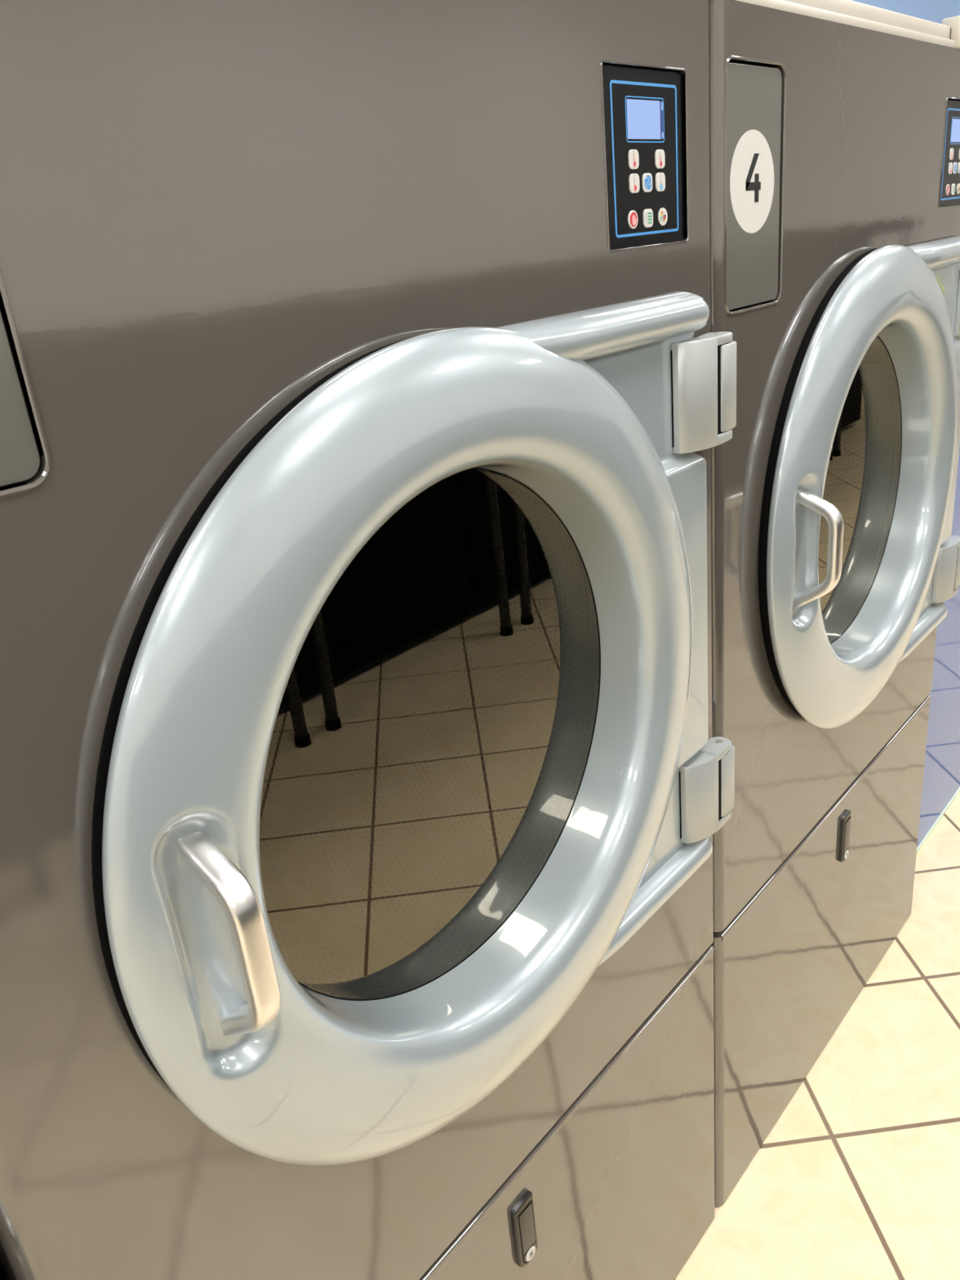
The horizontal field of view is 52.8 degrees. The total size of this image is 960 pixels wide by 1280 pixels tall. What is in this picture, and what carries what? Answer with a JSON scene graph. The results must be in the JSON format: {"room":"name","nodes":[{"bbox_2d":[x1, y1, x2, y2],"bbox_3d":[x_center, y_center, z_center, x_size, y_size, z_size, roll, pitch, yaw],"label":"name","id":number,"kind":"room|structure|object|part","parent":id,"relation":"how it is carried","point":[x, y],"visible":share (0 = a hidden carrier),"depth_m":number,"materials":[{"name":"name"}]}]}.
{"room":"laundry","nodes":[
{"label":"laundry","id":0,"kind":"room"},
{"bbox_2d":[675,791,959,1279],"bbox_3d":[1.963,0.772,1.206,4.750,0.100,12.700,13,29,39],"label":"floor","id":1,"kind":"structure","parent":0,"point":[857,1177],"depth_m":1.46,"materials":[{"name":"beige tile"}]},
{"bbox_2d":[0,0,736,1279],"bbox_3d":[-0.236,0.216,1.029,0.793,1.477,0.788,13,29,39],"label":"dryer","id":2,"kind":"object","parent":1,"relation":"on","point":[367,390],"visible":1,"depth_m":0.63,"materials":[{"name":"grey paint"}]},
{"bbox_3d":[-0.260,-0.156,0.391,0.011,0.210,0.115,13,29,39],"label":"number plate","id":3,"kind":"part","parent":2,"relation":"part of","materials":[{"name":"grey paint"}]},
{"bbox_3d":[-0.141,0.176,0.552,0.062,0.149,0.019,13,29,39],"label":"handle","id":4,"kind":"part","parent":2,"relation":"part of","materials":[{"name":"silver metal"}]},
{"bbox_3d":[0.005,0.080,0.760,0.072,0.624,0.650,13,29,39],"label":"door","id":5,"kind":"part","parent":2,"relation":"part of","materials":[{"name":"silver metal"}]},
{"bbox_3d":[-0.025,0.077,0.768,0.002,0.424,0.424,13,29,39],"label":"door glass","id":6,"kind":"part","parent":2,"relation":"part of","materials":[{"name":"clear glass"}]},
{"bbox_3d":[0.043,0.729,1.023,0.034,0.476,0.788,13,29,39],"label":"panel","id":7,"kind":"part","parent":2,"relation":"part of","materials":[{"name":"grey paint"}]},
{"bbox_3d":[0.125,-0.395,0.798,0.028,0.132,0.124,13,29,39],"label":"control panel","id":8,"kind":"part","parent":2,"relation":"part of","materials":[{"name":"black plastic"}]},
{"bbox_2d":[708,0,959,1206],"bbox_3d":[0.283,-0.060,1.571,0.794,1.477,0.788,13,29,39],"label":"dryer","id":9,"kind":"object","parent":1,"relation":"on","point":[834,147],"visible":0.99,"depth_m":1.22,"materials":[{"name":"grey paint"}]},
{"bbox_3d":[0.259,-0.433,0.933,0.011,0.210,0.115,13,29,39],"label":"number plate","id":10,"kind":"part","parent":9,"relation":"part of","materials":[{"name":"grey paint"}]},
{"bbox_3d":[0.376,-0.099,1.091,0.062,0.149,0.019,13,29,39],"label":"handle","id":11,"kind":"part","parent":9,"relation":"part of","materials":[{"name":"silver metal"}]},
{"bbox_3d":[0.562,0.452,1.565,0.034,0.476,0.788,13,29,39],"label":"panel","id":12,"kind":"part","parent":9,"relation":"part of","materials":[{"name":"grey paint"}]},
{"bbox_3d":[0.492,-0.198,1.307,0.002,0.424,0.424,13,29,39],"label":"door glass","id":13,"kind":"part","parent":9,"relation":"part of","materials":[{"name":"clear glass"}]},
{"bbox_3d":[0.523,-0.195,1.300,0.072,0.624,0.650,13,29,39],"label":"door","id":14,"kind":"part","parent":9,"relation":"part of","materials":[{"name":"silver metal"}]},
{"bbox_3d":[0.644,-0.671,1.340,0.028,0.132,0.124,13,29,39],"label":"control panel","id":15,"kind":"part","parent":9,"relation":"part of","materials":[{"name":"black plastic"}]},
{"bbox_2d":[916,445,959,853],"bbox_3d":[2.529,-1.103,3.551,0.015,1.470,5.500,13,29,39],"label":"wall","id":16,"kind":"structure","parent":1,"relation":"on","point":[941,775],"depth_m":2.06,"materials":[{"name":"blue"}]},
{"bbox_3d":[-0.755,0.493,0.486,0.793,1.477,0.788,13,29,39],"label":"dryer","id":17,"kind":"object","parent":1,"relation":"on","visible":0},
{"bbox_2d":[736,0,959,48],"bbox_3d":[-0.111,-0.414,0.530,0.063,0.037,2.312,13,29,39],"label":"molding","id":18,"kind":"structure","parent":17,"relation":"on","point":[850,12],"depth_m":1.06,"materials":[{"name":"beige plastic"}]},
{"bbox_2d":[851,0,959,23],"bbox_3d":[0.071,-0.961,2.133,0.100,2.750,12.700,13,29,39],"label":"wall","id":19,"kind":"structure","parent":0,"point":[934,11],"depth_m":3.52,"materials":[{"name":"blue paint"}]}
]}

